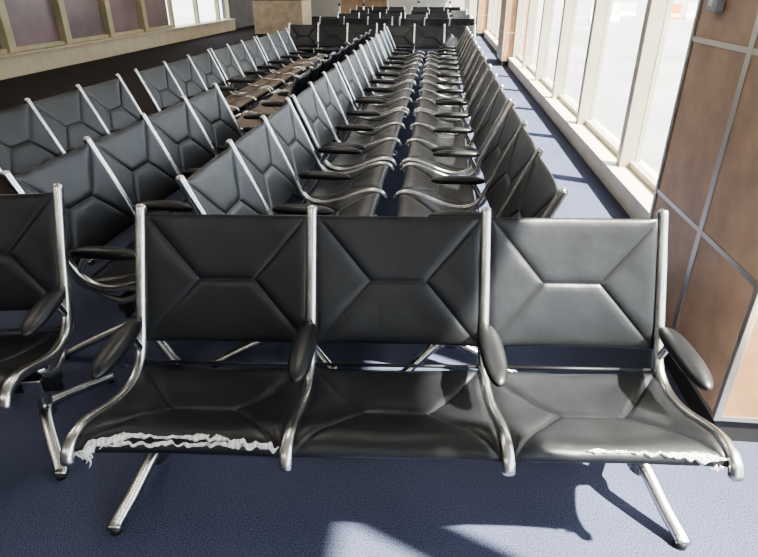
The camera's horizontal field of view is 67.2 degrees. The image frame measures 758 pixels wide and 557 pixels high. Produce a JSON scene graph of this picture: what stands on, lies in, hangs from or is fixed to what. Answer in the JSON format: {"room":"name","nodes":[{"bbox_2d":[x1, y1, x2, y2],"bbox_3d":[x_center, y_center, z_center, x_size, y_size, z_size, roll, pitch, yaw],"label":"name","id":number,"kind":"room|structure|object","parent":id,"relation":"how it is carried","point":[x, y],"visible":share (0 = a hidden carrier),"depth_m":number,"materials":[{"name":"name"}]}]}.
{"room":"airport terminal","nodes":[
{"label":"airport terminal","id":0,"kind":"room"},
{"bbox_2d":[0,0,253,79],"bbox_3d":[-6.620,-6.871,13.030,0.500,3.350,40.000,3,27,5],"label":"wall","id":1,"kind":"structure","parent":0,"point":[25,62],"depth_m":13.81,"materials":[{"name":"paint"}]},
{"bbox_2d":[0,42,6,53],"bbox_3d":[-7.071,-4.964,9.265,0.200,2.600,1.830,3,27,5],"label":"trim","id":2,"kind":"structure","parent":1,"relation":"attached to","point":[2,51],"depth_m":10.59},
{"bbox_2d":[0,0,64,52],"bbox_3d":[-6.889,-5.796,10.884,0.200,2.600,1.830,3,27,5],"label":"wall panel","id":3,"kind":"object","parent":1,"relation":"attached to","point":[24,24],"depth_m":11.25,"materials":[{"name":"brown wood"}]},
{"bbox_2d":[51,0,108,43],"bbox_3d":[-6.708,-6.629,12.504,0.200,2.600,1.830,3,27,5],"label":"wall panel","id":4,"kind":"object","parent":1,"relation":"attached to","point":[76,20],"depth_m":12.82,"materials":[{"name":"brown wood"}]},
{"bbox_2d":[98,0,143,36],"bbox_3d":[-6.526,-7.461,14.124,0.200,2.600,1.830,3,27,5],"label":"wall panel","id":5,"kind":"object","parent":1,"relation":"attached to","point":[119,17],"depth_m":14.46,"materials":[{"name":"brown wood"}]},
{"bbox_2d":[136,0,171,31],"bbox_3d":[-6.344,-8.293,15.743,0.200,2.600,1.830,3,27,5],"label":"wall panel","id":6,"kind":"object","parent":1,"relation":"attached to","point":[152,14],"depth_m":16.09,"materials":[{"name":"brown wood"}]},
{"bbox_2d":[166,0,198,26],"bbox_3d":[-6.149,-9.210,17.527,0.130,2.600,2.000,3,27,5],"label":"window","id":7,"kind":"structure","parent":1,"relation":"in","point":[169,2],"depth_m":17.18,"materials":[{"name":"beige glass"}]},
{"bbox_2d":[196,0,219,22],"bbox_3d":[-5.950,-10.120,19.297,0.130,2.600,2.000,3,27,5],"label":"window","id":8,"kind":"structure","parent":1,"relation":"in","point":[215,1],"depth_m":20.55,"materials":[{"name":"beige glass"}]},
{"bbox_2d":[218,0,229,19],"bbox_3d":[-5.796,-10.827,20.673,0.130,2.600,1.110,3,27,5],"label":"window","id":9,"kind":"structure","parent":1,"relation":"in","point":[226,1],"depth_m":21.53,"materials":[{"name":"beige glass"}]},
{"bbox_2d":[0,17,757,556],"bbox_3d":[-1.809,-5.108,13.396,10.170,0.120,40.000,3,27,5],"label":"floor","id":10,"kind":"structure","parent":0,"point":[189,505],"depth_m":1.95,"materials":[{"name":"carpet"}]},
{"bbox_2d":[0,183,114,480],"bbox_3d":[-1.993,0.241,1.895,1.791,0.878,0.719,-3,27,-6],"label":"bench","id":11,"kind":"object","parent":10,"relation":"on","point":[34,259],"visible":0.99,"depth_m":2.08,"materials":[{"name":"leather"}]},
{"bbox_2d":[0,73,154,264],"bbox_3d":[-1.899,-0.887,4.092,0.719,0.878,1.791,3,27,5],"label":"bench","id":12,"kind":"object","parent":10,"relation":"on","point":[32,134],"visible":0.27,"depth_m":3.88,"materials":[{"name":"leather"}]},
{"bbox_2d":[0,82,297,365],"bbox_3d":[-1.006,-0.537,3.410,0.719,0.878,2.363,3,27,5],"label":"bench","id":13,"kind":"object","parent":10,"relation":"on","point":[103,179],"visible":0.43,"depth_m":2.81,"materials":[{"name":"leather"}]},
{"bbox_2d":[133,49,271,119],"bbox_3d":[-1.698,-1.815,5.897,0.719,0.878,1.791,3,27,5],"label":"bench","id":14,"kind":"object","parent":10,"relation":"on","point":[165,84],"visible":0.65,"depth_m":5.82,"materials":[{"name":"leather"}]},
{"bbox_2d":[209,36,303,115],"bbox_3d":[-1.523,-2.650,7.520,0.719,0.878,1.791,2,27,5],"label":"bench","id":15,"kind":"object","parent":10,"relation":"on","point":[243,60],"visible":0.88,"depth_m":7.37,"materials":[{"name":"leather"}]},
{"bbox_2d":[252,0,311,37],"bbox_3d":[-3.158,-9.607,18.354,1.660,3.350,1.460,3,27,5],"label":"stone column","id":16,"kind":"structure","parent":10,"relation":"on","point":[270,16],"depth_m":18.22,"materials":[{"name":"beige stone"}]},
{"bbox_2d":[175,97,393,368],"bbox_3d":[-0.338,-0.381,3.106,0.719,0.878,1.791,3,27,5],"label":"bench","id":17,"kind":"object","parent":10,"relation":"on","point":[258,173],"visible":0.66,"depth_m":3.09,"materials":[{"name":"leather"}]},
{"bbox_2d":[237,53,333,133],"bbox_3d":[-0.927,-1.670,5.615,0.719,0.878,1.791,2,27,5],"label":"bench","id":18,"kind":"object","parent":10,"relation":"on","point":[269,106],"visible":0.37,"depth_m":5.29,"materials":[{"name":"leather"}]},
{"bbox_2d":[255,28,326,98],"bbox_3d":[-1.339,-3.481,9.137,0.719,0.878,1.791,3,27,5],"label":"bench","id":19,"kind":"object","parent":10,"relation":"on","point":[278,45],"visible":0.84,"depth_m":9.02,"materials":[{"name":"leather"}]},
{"bbox_2d":[277,39,355,91],"bbox_3d":[-0.754,-2.503,7.235,0.719,0.878,1.791,2,27,5],"label":"bench","id":20,"kind":"object","parent":10,"relation":"on","point":[339,57],"visible":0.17,"depth_m":6.85,"materials":[{"name":"leather"}]},
{"bbox_2d":[288,23,377,64],"bbox_3d":[-0.921,-4.433,10.992,1.791,0.878,0.719,2,27,3],"label":"bench","id":21,"kind":"object","parent":10,"relation":"on","point":[317,35],"visible":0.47,"depth_m":11.12,"materials":[{"name":"leather"}]},
{"bbox_2d":[316,30,370,66],"bbox_3d":[-0.569,-3.335,8.855,0.719,0.878,1.791,3,27,5],"label":"bench","id":22,"kind":"object","parent":10,"relation":"on","point":[362,39],"visible":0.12,"depth_m":8.46,"materials":[{"name":"leather"}]},
{"bbox_2d":[290,63,408,215],"bbox_3d":[-0.154,-1.214,4.727,0.719,0.878,1.791,2,27,5],"label":"bench","id":23,"kind":"object","parent":10,"relation":"on","point":[324,108],"visible":0.91,"depth_m":4.45,"materials":[{"name":"leather"}]},
{"bbox_2d":[318,16,392,54],"bbox_3d":[-0.584,-5.605,13.271,1.791,0.878,0.719,3,27,6],"label":"bench","id":24,"kind":"object","parent":10,"relation":"on","point":[325,21],"visible":0.19,"depth_m":13.38,"materials":[{"name":"leather"}]},
{"bbox_2d":[340,0,388,13],"bbox_3d":[-0.547,-10.595,22.356,2.000,1.450,0.900,3,27,5],"label":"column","id":25,"kind":"structure","parent":10,"relation":"on","point":[346,5],"depth_m":21.98,"materials":[{"name":"brown wood"}]},
{"bbox_2d":[335,12,401,48],"bbox_3d":[-0.287,-6.689,15.379,1.791,0.878,0.719,2,27,5],"label":"bench","id":26,"kind":"object","parent":10,"relation":"on","point":[340,15],"visible":0.14,"depth_m":15.48,"materials":[{"name":"leather"}]},
{"bbox_2d":[336,45,415,154],"bbox_3d":[0.028,-2.050,6.355,0.719,0.878,1.791,2,27,5],"label":"bench","id":27,"kind":"object","parent":10,"relation":"on","point":[355,70],"visible":0.91,"depth_m":6.11,"materials":[{"name":"leather"}]},
{"bbox_2d":[350,9,405,17],"bbox_3d":[-0.084,-7.877,17.692,1.791,0.878,0.719,3,27,6],"label":"bench","id":28,"kind":"object","parent":10,"relation":"on","point":[368,11],"visible":0.12,"depth_m":17.80,"materials":[{"name":"leather"}]},
{"bbox_2d":[356,6,404,9],"bbox_3d":[0.018,-9.248,20.360,1.791,0.878,0.719,3,27,5],"label":"bench","id":29,"kind":"object","parent":10,"relation":"on","point":[372,7],"visible":0.1,"depth_m":20.48,"materials":[{"name":"leather"}]},
{"bbox_2d":[360,34,420,116],"bbox_3d":[0.201,-2.882,7.974,0.719,0.878,1.791,3,27,5],"label":"bench","id":30,"kind":"object","parent":10,"relation":"on","point":[374,53],"visible":0.74,"depth_m":7.90,"materials":[{"name":"leather"}]},
{"bbox_2d":[376,26,424,66],"bbox_3d":[0.394,-3.715,9.593,0.719,0.878,1.791,3,27,5],"label":"bench","id":31,"kind":"object","parent":10,"relation":"on","point":[386,41],"visible":0.74,"depth_m":9.55,"materials":[{"name":"leather"}]},
{"bbox_2d":[60,204,743,550],"bbox_3d":[0.055,0.310,1.762,1.791,0.878,0.719,1,27,2],"label":"bench","id":32,"kind":"object","parent":10,"relation":"on","point":[489,283],"visible":1,"depth_m":1.86,"materials":[{"name":"leather"}]},
{"bbox_2d":[384,23,476,65],"bbox_3d":[0.939,-4.304,10.740,1.791,0.878,0.719,2,27,4],"label":"bench","id":33,"kind":"object","parent":10,"relation":"on","point":[417,36],"visible":0.44,"depth_m":10.86,"materials":[{"name":"leather"}]},
{"bbox_2d":[412,6,460,9],"bbox_3d":[2.008,-9.158,20.184,1.791,0.878,0.719,3,27,5],"label":"bench","id":34,"kind":"object","parent":10,"relation":"on","point":[428,7],"visible":0.1,"depth_m":20.30,"materials":[{"name":"leather"}]},
{"bbox_2d":[399,17,475,25],"bbox_3d":[1.300,-5.476,13.021,1.791,0.878,0.719,3,27,6],"label":"bench","id":35,"kind":"object","parent":10,"relation":"on","point":[424,21],"visible":0.11,"depth_m":13.14,"materials":[{"name":"leather"}]},
{"bbox_2d":[405,13,470,18],"bbox_3d":[1.509,-6.455,14.924,1.791,0.878,0.719,3,27,7],"label":"bench","id":36,"kind":"object","parent":10,"relation":"on","point":[410,16],"visible":0.07,"depth_m":15.04,"materials":[{"name":"leather"}]},
{"bbox_2d":[410,9,466,14],"bbox_3d":[1.798,-7.714,17.376,1.791,0.878,0.719,2,27,4],"label":"bench","id":37,"kind":"object","parent":10,"relation":"on","point":[455,12],"visible":0.08,"depth_m":17.49,"materials":[{"name":"leather"}]},
{"bbox_2d":[419,35,477,111],"bbox_3d":[0.944,-2.840,7.891,0.719,0.878,1.791,3,27,5],"label":"bench","id":38,"kind":"object","parent":10,"relation":"on","point":[431,71],"visible":0.71,"depth_m":7.80,"materials":[{"name":"leather"}]},
{"bbox_2d":[424,27,472,66],"bbox_3d":[1.129,-3.671,9.508,0.719,0.878,1.791,2,27,5],"label":"bench","id":39,"kind":"object","parent":10,"relation":"on","point":[432,57],"visible":0.59,"depth_m":9.53,"materials":[{"name":"leather"}]},
{"bbox_2d":[413,46,490,119],"bbox_3d":[0.769,-2.007,6.269,0.719,0.878,1.791,3,27,5],"label":"bench","id":40,"kind":"object","parent":10,"relation":"on","point":[430,93],"visible":0.81,"depth_m":6.13,"materials":[{"name":"leather"}]},
{"bbox_2d":[399,65,511,174],"bbox_3d":[0.586,-1.175,4.651,0.719,0.878,1.791,3,27,5],"label":"bench","id":41,"kind":"object","parent":10,"relation":"on","point":[432,132],"visible":0.89,"depth_m":4.36,"materials":[{"name":"leather"}]},
{"bbox_2d":[393,101,567,371],"bbox_3d":[0.410,-0.343,3.032,0.719,0.878,1.791,3,27,5],"label":"bench","id":42,"kind":"object","parent":10,"relation":"on","point":[518,183],"visible":0.6,"depth_m":3.10,"materials":[{"name":"leather"}]},
{"bbox_2d":[476,0,488,35],"bbox_3d":[3.625,-9.849,18.825,0.606,3.350,1.012,3,27,5],"label":"column","id":43,"kind":"structure","parent":10,"relation":"on","point":[482,5],"depth_m":18.92,"materials":[{"name":"brown"}]},
{"bbox_2d":[497,0,528,65],"bbox_3d":[2.885,-6.231,11.784,0.506,3.350,1.112,3,27,5],"label":"column","id":44,"kind":"structure","parent":10,"relation":"on","point":[508,14],"depth_m":11.83,"materials":[{"name":"brown"}]},
{"bbox_2d":[648,0,757,442],"bbox_3d":[1.606,-1.096,1.793,0.661,3.350,1.022,3,27,5],"label":"wall","id":45,"kind":"structure","parent":10,"relation":"on","point":[707,180],"depth_m":2.14,"materials":[{"name":"brown wood"}]},
{"bbox_2d":[705,0,725,11],"bbox_3d":[1.292,-1.077,2.183,0.036,0.100,0.100,3,27,5],"label":"wall switch plate","id":46,"kind":"object","parent":45,"relation":"attached to","point":[711,5],"visible":1,"depth_m":2.16,"materials":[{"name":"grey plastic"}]},
{"bbox_2d":[311,0,470,16],"bbox_3d":[0.185,-15.782,30.370,10.170,3.350,0.150,3,27,5],"label":"wall","id":47,"kind":"structure","parent":0,"point":[323,8],"depth_m":30.71,"materials":[{"name":"paint"}]},
{"bbox_2d":[471,14,657,218],"bbox_3d":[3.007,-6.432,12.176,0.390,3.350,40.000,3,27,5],"label":"window sill","id":48,"kind":"structure","parent":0,"point":[635,197],"depth_m":5.40,"materials":[{"name":"white paint"}]},
{"bbox_2d":[470,0,473,13],"bbox_3d":[4.815,-14.816,28.511,0.160,2.970,2.900,3,27,5],"label":"window","id":49,"kind":"structure","parent":48,"relation":"in","point":[472,1],"depth_m":30.26,"materials":[{"name":"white glass"}]},
{"bbox_2d":[473,0,476,16],"bbox_3d":[4.522,-13.474,25.900,0.160,2.970,3.000,3,27,5],"label":"window","id":50,"kind":"structure","parent":48,"relation":"in","point":[475,1],"depth_m":27.69,"materials":[{"name":"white glass"}]},
{"bbox_2d":[487,0,492,34],"bbox_3d":[3.588,-9.199,17.581,0.160,2.970,1.800,3,27,5],"label":"window","id":51,"kind":"structure","parent":48,"relation":"in","point":[490,8],"depth_m":18.79,"materials":[{"name":"white glass"}]},
{"bbox_2d":[491,0,497,35],"bbox_3d":[3.415,-8.403,16.032,0.160,2.970,1.700,3,27,5],"label":"window","id":52,"kind":"structure","parent":48,"relation":"in","point":[495,2],"depth_m":17.18,"materials":[{"name":"white glass"}]},
{"bbox_2d":[495,0,501,39],"bbox_3d":[3.246,-7.629,14.528,0.160,2.970,1.700,3,27,5],"label":"window","id":53,"kind":"structure","parent":48,"relation":"in","point":[499,1],"depth_m":15.68,"materials":[{"name":"white glass"}]},
{"bbox_2d":[512,0,529,65],"bbox_3d":[2.799,-5.583,10.545,0.160,2.970,1.700,3,27,5],"label":"window","id":54,"kind":"structure","parent":48,"relation":"in","point":[521,7],"depth_m":11.65,"materials":[{"name":"white glass"}]},
{"bbox_2d":[522,0,543,79],"bbox_3d":[2.635,-4.832,9.085,0.160,2.970,1.600,3,27,5],"label":"window","id":55,"kind":"structure","parent":48,"relation":"in","point":[533,4],"depth_m":10.14,"materials":[{"name":"white metal"}]},
{"bbox_2d":[535,0,564,96],"bbox_3d":[2.476,-4.104,7.669,0.160,2.970,1.600,3,27,5],"label":"window","id":56,"kind":"structure","parent":48,"relation":"in","point":[549,5],"depth_m":8.71,"materials":[{"name":"metal"},{"name":"white painted metal"}]},
{"bbox_2d":[552,0,595,122],"bbox_3d":[2.317,-3.377,6.253,0.160,2.970,1.600,3,27,5],"label":"window","id":57,"kind":"structure","parent":48,"relation":"in","point":[570,6],"depth_m":7.26,"materials":[{"name":"metal"},{"name":"white painted metal"}]},
{"bbox_2d":[577,0,649,164],"bbox_3d":[2.156,-2.638,4.815,0.160,2.970,1.650,3,27,5],"label":"window","id":58,"kind":"structure","parent":48,"relation":"in","point":[602,10],"depth_m":5.81,"materials":[{"name":"metal"},{"name":"white painted metal"}]},
{"bbox_2d":[618,0,673,191],"bbox_3d":[1.994,-1.898,3.377,0.160,2.970,1.600,3,27,5],"label":"window","id":59,"kind":"structure","parent":48,"relation":"in","point":[659,12],"depth_m":4.41,"materials":[{"name":"metal"},{"name":"white painted metal"}]},
{"label":"outside","id":60,"kind":"structure","parent":0,"visible":0},
{"bbox_2d":[165,0,697,173],"bbox_3d":[4.966,-20.901,45.197,320.000,0.100,340.000,3,27,5],"label":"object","id":61,"kind":"structure","parent":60,"point":[623,38],"depth_m":17.28,"materials":[{"name":"concrete"}]},
{"bbox_2d":[587,5,620,21],"bbox_3d":[13.923,-16.365,35.224,1.800,0.950,0.600,0,27,0],"label":"barrier","id":62,"kind":"object","parent":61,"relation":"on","point":[615,13],"visible":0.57,"depth_m":35.12,"materials":[{"name":"white plastic"}]},
{"bbox_2d":[613,2,637,16],"bbox_3d":[17.604,-19.413,41.154,1.800,0.950,0.600,6,28,12],"label":"barrier","id":63,"kind":"object","parent":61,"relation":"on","point":[628,9],"visible":0.65,"depth_m":40.95,"materials":[{"name":"white plastic"}]},
{"bbox_2d":[670,4,681,18],"bbox_3d":[19.296,-17.958,38.322,1.800,0.950,0.600,1,27,2],"label":"barrier","id":64,"kind":"object","parent":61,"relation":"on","point":[676,9],"visible":0.35,"depth_m":38.19,"materials":[{"name":"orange plastic"}]},
{"bbox_2d":[683,3,697,18],"bbox_3d":[21.604,-17.944,38.296,1.800,0.950,0.600,6,28,11],"label":"barrier","id":65,"kind":"object","parent":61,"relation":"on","point":[691,8],"visible":0.35,"depth_m":38.30,"materials":[{"name":"white plastic"}]}
]}

